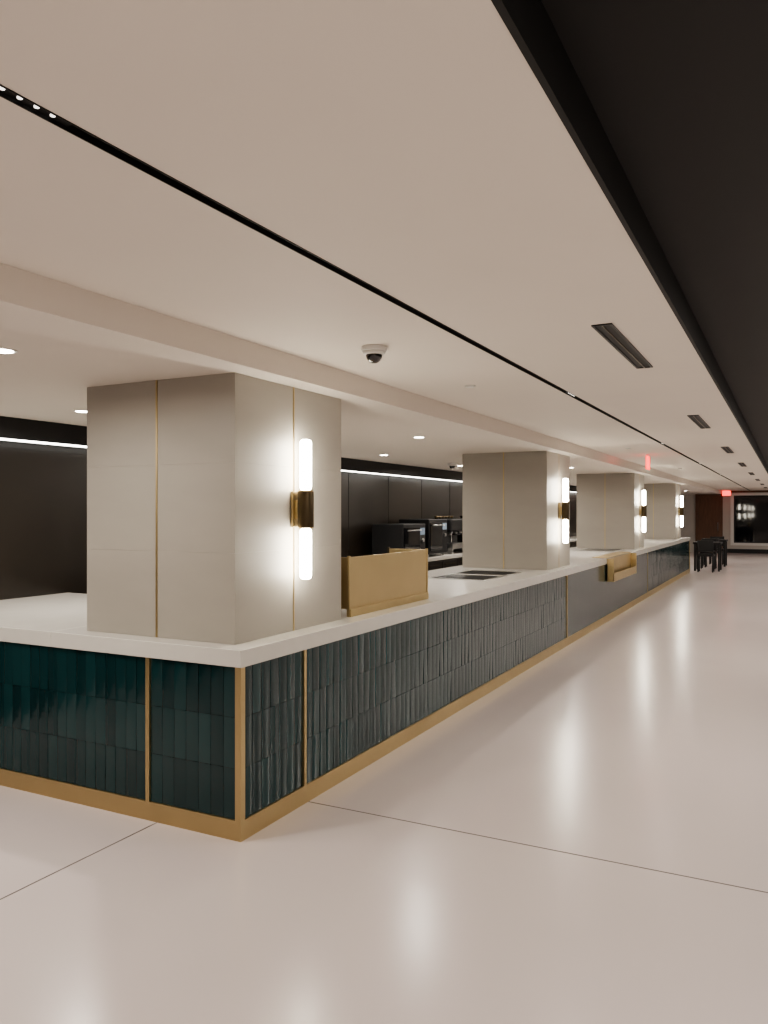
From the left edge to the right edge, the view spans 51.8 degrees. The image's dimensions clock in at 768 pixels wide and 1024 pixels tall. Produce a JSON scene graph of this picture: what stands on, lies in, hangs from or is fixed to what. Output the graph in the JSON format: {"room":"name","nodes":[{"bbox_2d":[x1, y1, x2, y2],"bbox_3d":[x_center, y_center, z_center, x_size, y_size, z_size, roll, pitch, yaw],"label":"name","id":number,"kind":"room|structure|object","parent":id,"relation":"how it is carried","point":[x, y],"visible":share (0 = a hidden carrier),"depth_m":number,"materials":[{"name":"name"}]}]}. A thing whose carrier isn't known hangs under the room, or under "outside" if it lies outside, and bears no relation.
{"room":"cinema concession lobby","nodes":[
{"label":"cinema concession lobby","id":0,"kind":"room"},
{"bbox_2d":[0,347,17,353],"bbox_3d":[-1.661,-0.702,3.440,0.120,0.006,0.120,0,0,27],"label":"recessed light","id":1,"kind":"object","parent":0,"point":[2,350],"visible":1,"depth_m":3.44,"materials":[{"name":"white plastic"}]},
{"bbox_2d":[73,410,86,412],"bbox_3d":[-2.104,-0.702,5.511,0.120,0.006,0.120,0,0,27],"label":"recessed light","id":2,"kind":"object","parent":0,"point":[81,411],"visible":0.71,"depth_m":5.50,"materials":[{"name":"white plastic"}]},
{"bbox_2d":[0,440,576,599],"bbox_3d":[1.941,0.150,15.699,0.200,2.900,37.700,0,0,27],"label":"wall","id":3,"kind":"structure","parent":0,"point":[43,488],"depth_m":6.54,"materials":[{"name":"black"}]},
{"bbox_2d":[0,416,576,492],"bbox_3d":[2.119,-0.618,15.608,0.200,0.175,37.700,0,0,27],"label":"trim","id":4,"kind":"structure","parent":3,"relation":"attached to","point":[12,429],"depth_m":6.41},
{"bbox_2d":[348,473,388,555],"bbox_3d":[4.181,0.069,19.835,0.004,1.198,27.606,0,0,27],"label":"joint","id":5,"kind":"object","parent":3,"relation":"attached to","point":[348,473],"depth_m":10.76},
{"bbox_2d":[0,552,767,1023],"bbox_3d":[7.077,1.700,13.059,11.750,0.200,38.100,0,0,27],"label":"floor","id":6,"kind":"structure","parent":0,"point":[642,741],"depth_m":3.51,"materials":[{"name":"concrete"}]},
{"bbox_2d":[0,537,689,841],"bbox_3d":[2.399,1.135,13.097,2.990,0.930,19.334,0,0,27],"label":"counter","id":7,"kind":"object","parent":6,"relation":"on","point":[227,741],"depth_m":4.47,"materials":[{"name":"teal tile"}]},
{"bbox_2d":[87,372,340,644],"bbox_3d":[-0.972,-0.018,4.693,1.040,1.373,1.060,0,0,27],"label":"column","id":8,"kind":"structure","parent":7,"relation":"on","point":[225,441],"depth_m":4.24,"materials":[{"name":"grey paint"}]},
{"bbox_2d":[156,380,294,636],"bbox_3d":[-0.972,-0.018,4.693,0.769,1.373,0.755,0,0,-18],"label":"inlay","id":9,"kind":"object","parent":8,"relation":"attached to","point":[156,380],"visible":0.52,"depth_m":4.22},
{"bbox_2d":[291,439,313,578],"bbox_3d":[-0.452,-0.015,4.426,0.124,0.781,0.092,0,0,27],"label":"wall sconce","id":10,"kind":"object","parent":8,"relation":"attached to","point":[302,501],"visible":1,"depth_m":4.39,"materials":[{"name":"white glass"}]},
{"bbox_2d":[51,537,689,667],"bbox_3d":[3.141,0.713,12.716,1.322,0.085,19.334,0,0,27],"label":"countertop","id":11,"kind":"structure","parent":7,"relation":"on","point":[444,594],"depth_m":4.63,"materials":[{"name":"stone"}]},
{"bbox_2d":[341,547,428,616],"bbox_3d":[-0.088,0.474,5.656,0.352,0.392,1.226,0,0,27],"label":"screen","id":12,"kind":"object","parent":7,"relation":"on","point":[369,583],"visible":0.78,"depth_m":5.46,"materials":[{"name":"brown metal"}]},
{"bbox_2d":[372,523,424,554],"bbox_3d":[0.237,0.420,11.346,0.549,0.500,0.750,0,0,27],"label":"countertop oven","id":13,"kind":"object","parent":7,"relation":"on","point":[393,535],"visible":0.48,"depth_m":11.06,"materials":[{"name":"black paint"}]},
{"bbox_2d":[399,519,446,556],"bbox_3d":[0.626,0.390,12.102,0.549,0.560,0.700,0,0,27],"label":"countertop oven","id":14,"kind":"object","parent":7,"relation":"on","point":[435,529],"visible":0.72,"depth_m":11.87,"materials":[{"name":"black paint"}]},
{"bbox_2d":[434,516,462,553],"bbox_3d":[1.079,0.365,12.994,0.520,0.610,0.800,0,0,27],"label":"espresso machine","id":15,"kind":"object","parent":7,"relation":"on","point":[453,525],"visible":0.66,"depth_m":12.77,"materials":[{"name":"silver metal"}]},
{"bbox_2d":[457,515,462,541],"bbox_3d":[1.383,0.365,13.624,0.265,0.610,0.210,0,0,27],"label":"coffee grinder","id":16,"kind":"object","parent":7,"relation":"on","point":[459,537],"visible":0.09,"depth_m":13.57,"materials":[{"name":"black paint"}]},
{"bbox_2d":[430,570,520,580],"bbox_3d":[0.987,0.667,8.375,0.600,0.006,1.200,0,0,27],"label":"drop-in warmer","id":17,"kind":"object","parent":7,"relation":"on","point":[482,575],"visible":1,"depth_m":8.30,"materials":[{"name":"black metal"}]},
{"bbox_2d":[463,451,569,569],"bbox_3d":[1.656,-0.018,9.807,1.040,1.373,1.060,0,0,27],"label":"column","id":18,"kind":"structure","parent":7,"relation":"on","point":[533,480],"depth_m":9.35,"materials":[{"name":"grey paint"}]},
{"bbox_2d":[503,452,503,568],"bbox_3d":[1.656,-0.018,9.807,0.769,1.373,0.755,0,0,-18],"label":"inlay","id":19,"kind":"object","parent":18,"relation":"attached to","point":[503,452],"visible":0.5,"depth_m":9.33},
{"bbox_2d":[558,478,568,542],"bbox_3d":[2.176,-0.015,9.540,0.124,0.781,0.092,0,0,27],"label":"wall sconce","id":20,"kind":"object","parent":18,"relation":"attached to","point":[564,510],"visible":1,"depth_m":9.50,"materials":[{"name":"white glass"}]},
{"bbox_2d":[576,548,622,550],"bbox_3d":[3.799,0.667,13.901,0.650,0.006,0.800,0,0,27],"label":"drop-in warmer","id":21,"kind":"object","parent":7,"relation":"on","point":[586,549],"visible":0.99,"depth_m":13.99,"materials":[{"name":"silver metal"}]},
{"bbox_2d":[577,473,643,548],"bbox_3d":[4.285,-0.018,14.922,1.040,1.373,1.060,0,0,27],"label":"column","id":22,"kind":"structure","parent":7,"relation":"on","point":[608,503],"depth_m":14.45,"materials":[{"name":"grey paint"}]},
{"bbox_2d":[639,474,639,547],"bbox_3d":[4.285,-0.018,14.922,0.769,1.373,0.755,0,0,-18],"label":"inlay","id":23,"kind":"object","parent":22,"relation":"attached to","point":[639,474],"visible":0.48,"depth_m":14.68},
{"bbox_2d":[639,490,646,531],"bbox_3d":[4.805,-0.015,14.654,0.124,0.781,0.092,0,0,27],"label":"wall sconce","id":24,"kind":"object","parent":22,"relation":"attached to","point":[642,509],"visible":1,"depth_m":14.62,"materials":[{"name":"white glass"}]},
{"bbox_2d":[592,551,636,581],"bbox_3d":[3.611,0.835,12.310,0.310,0.350,1.900,0,0,27],"label":"shelf","id":25,"kind":"object","parent":7,"relation":"attached to","point":[619,567],"visible":1,"depth_m":12.24,"materials":[{"name":"beige wood"}]},
{"bbox_2d":[644,483,680,538],"bbox_3d":[6.913,-0.018,20.036,1.040,1.373,1.060,0,0,27],"label":"column","id":26,"kind":"structure","parent":7,"relation":"on","point":[666,495],"depth_m":19.49,"materials":[{"name":"grey paint"}]},
{"bbox_2d":[653,484,653,538],"bbox_3d":[6.913,-0.018,20.036,0.769,1.373,0.755,0,0,-18],"label":"inlay","id":27,"kind":"object","parent":26,"relation":"attached to","point":[653,484],"visible":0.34,"depth_m":19.56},
{"bbox_2d":[678,496,683,526],"bbox_3d":[7.433,-0.015,19.768,0.124,0.781,0.092,0,0,27],"label":"wall sconce","id":28,"kind":"object","parent":26,"relation":"attached to","point":[681,510],"visible":1,"depth_m":19.73,"materials":[{"name":"white glass"}]},
{"bbox_2d":[0,801,767,899],"bbox_3d":[1.307,1.599,-0.844,8.904,0.001,7.694,0,0,27],"label":"trim","id":29,"kind":"structure","parent":6,"relation":"on","point":[309,801],"depth_m":3.69,"materials":[{"name":"grey"}]},
{"bbox_2d":[428,536,576,570],"bbox_3d":[3.158,1.135,17.086,0.693,0.930,22.120,0,0,27],"label":"bar cabinet","id":30,"kind":"object","parent":6,"relation":"on","point":[435,561],"visible":0.04,"depth_m":12.17,"materials":[{"name":"black"}]},
{"bbox_2d":[697,540,714,572],"bbox_3d":[8.609,1.175,21.127,0.420,0.850,0.428,0,0,27],"label":"cafe chair","id":31,"kind":"object","parent":6,"relation":"on","point":[703,546],"visible":1,"depth_m":20.97,"materials":[{"name":"black paint"}]},
{"bbox_2d":[693,541,722,571],"bbox_3d":[8.872,1.210,21.638,0.700,0.780,0.700,0,0,27],"label":"bistro table","id":32,"kind":"object","parent":6,"relation":"on","point":[695,542],"visible":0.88,"depth_m":21.48,"materials":[{"name":"black paint"}]},
{"bbox_2d":[700,538,716,568],"bbox_3d":[9.195,1.175,22.375,0.420,0.850,0.428,0,0,27],"label":"cafe chair","id":33,"kind":"object","parent":6,"relation":"on","point":[715,539],"visible":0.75,"depth_m":22.43,"materials":[{"name":"black paint"}]},
{"bbox_2d":[704,538,718,566],"bbox_3d":[9.533,1.175,22.924,0.420,0.850,0.428,0,0,27],"label":"cafe chair","id":34,"kind":"object","parent":6,"relation":"on","point":[704,538],"visible":0.28,"depth_m":22.82,"materials":[{"name":"black paint"}]},
{"bbox_2d":[701,539,727,566],"bbox_3d":[9.832,1.210,23.505,0.700,0.780,0.700,0,0,27],"label":"bistro table","id":35,"kind":"object","parent":6,"relation":"on","point":[720,540],"visible":0.59,"depth_m":23.09,"materials":[{"name":"black paint"}]},
{"bbox_2d":[709,536,723,564],"bbox_3d":[10.199,1.175,24.221,0.420,0.850,0.428,0,0,27],"label":"cafe chair","id":36,"kind":"object","parent":6,"relation":"on","point":[710,536],"visible":0.48,"depth_m":24.28,"materials":[{"name":"black paint"}]},
{"bbox_2d":[0,0,767,490],"bbox_3d":[5.556,-0.955,13.841,1.910,0.250,37.700,0,0,27],"label":"ceiling","id":37,"kind":"structure","parent":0,"point":[413,148],"depth_m":2.14,"materials":[{"name":"white paint"}]},
{"bbox_2d":[0,263,721,493],"bbox_3d":[3.368,-0.893,14.965,3.010,0.375,37.700,0,0,27],"label":"ceiling soffit","id":38,"kind":"structure","parent":37,"relation":"attached to","point":[68,339],"depth_m":4.17,"materials":[{"name":"white paint"}]},
{"bbox_2d":[361,344,386,363],"bbox_3d":[-0.050,-0.788,3.972,0.132,0.083,0.132,0,0,27],"label":"security camera","id":39,"kind":"object","parent":37,"relation":"attached to","point":[373,353],"visible":1,"depth_m":3.93,"materials":[{"name":"white plastic"}]},
{"bbox_2d":[0,84,749,490],"bbox_3d":[5.561,-0.859,13.839,0.036,0.063,37.700,0,0,27],"label":"track light","id":40,"kind":"object","parent":37,"relation":"in","point":[5,92],"depth_m":2.21,"materials":[{"name":"black metal"}]},
{"bbox_2d":[591,323,652,368],"bbox_3d":[1.227,-0.827,4.007,0.090,0.006,1.170,0,0,27],"label":"ceiling vent","id":41,"kind":"object","parent":37,"relation":"in","point":[609,332],"visible":1,"depth_m":3.90,"materials":[{"name":"grey metal"}]},
{"bbox_2d":[491,0,767,473],"bbox_3d":[6.412,-0.893,13.401,0.015,0.133,37.700,0,0,27],"label":"trim","id":42,"kind":"structure","parent":37,"relation":"attached to","point":[528,22],"depth_m":1.92,"materials":[{"name":"black metal"}]},
{"bbox_2d":[646,455,649,469],"bbox_3d":[3.840,-0.725,11.496,0.040,0.210,0.300,0,0,27],"label":"exit sign","id":43,"kind":"object","parent":37,"relation":"hanging from","point":[647,456],"visible":1,"depth_m":11.48,"materials":[{"name":"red plastic"}]},
{"bbox_2d":[687,415,709,428],"bbox_3d":[2.909,-0.827,7.280,0.090,0.006,1.170,0,0,27],"label":"ceiling vent","id":44,"kind":"object","parent":37,"relation":"in","point":[696,419],"visible":1,"depth_m":7.23,"materials":[{"name":"grey metal"}]},
{"bbox_2d":[722,490,730,495],"bbox_3d":[13.035,-0.725,30.067,0.300,0.210,0.040,0,0,27],"label":"exit sign","id":45,"kind":"object","parent":37,"relation":"hanging from","point":[726,492],"visible":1,"depth_m":30.06,"materials":[{"name":"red plastic"}]},
{"bbox_2d":[721,447,733,452],"bbox_3d":[4.592,-0.827,10.553,0.090,0.006,1.170,0,0,27],"label":"ceiling vent","id":46,"kind":"object","parent":37,"relation":"in","point":[726,449],"visible":1,"depth_m":10.53,"materials":[{"name":"grey metal"}]},
{"bbox_2d":[448,463,456,468],"bbox_3d":[0.985,-0.663,11.412,0.132,0.083,0.132,0,0,27],"label":"security camera","id":47,"kind":"object","parent":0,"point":[451,465],"visible":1,"depth_m":11.37,"materials":[{"name":"white plastic"}]},
{"bbox_2d":[541,0,767,465],"bbox_3d":[9.265,-1.105,11.935,6.430,0.290,37.700,0,0,27],"label":"ceiling","id":48,"kind":"structure","parent":0,"point":[678,89],"depth_m":2.02,"materials":[{"name":"black paint"}]},
{"bbox_2d":[681,492,767,551],"bbox_3d":[15.739,0.150,29.914,11.750,2.900,0.200,0,0,27],"label":"wall","id":49,"kind":"structure","parent":0,"point":[688,529],"depth_m":31.54,"materials":[{"name":"paint"}]},
{"bbox_2d":[695,494,722,551],"bbox_3d":[12.841,0.448,31.221,1.000,2.303,0.121,0,0,27],"label":"door","id":50,"kind":"structure","parent":49,"relation":"in","point":[708,507],"depth_m":31.21,"materials":[{"name":"brown wood"}]},
{"bbox_2d":[727,549,767,553],"bbox_3d":[17.045,1.520,29.119,8.300,0.160,0.020,0,0,27],"label":"baseboard","id":51,"kind":"structure","parent":49,"relation":"attached to","point":[759,551],"depth_m":30.61,"materials":[{"name":"black paint"}]},
{"bbox_2d":[730,493,767,545],"bbox_3d":[14.790,0.280,30.255,2.790,2.040,0.059,0,0,27],"label":"window","id":52,"kind":"structure","parent":49,"relation":"in","point":[748,511],"depth_m":30.58,"materials":[{"name":"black glass"}]},
{"bbox_2d":[731,490,767,492],"bbox_3d":[14.161,-0.795,30.584,1.910,0.070,0.049,0,0,27],"label":"header","id":53,"kind":"object","parent":49,"relation":"attached to","point":[754,490],"depth_m":30.51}
]}

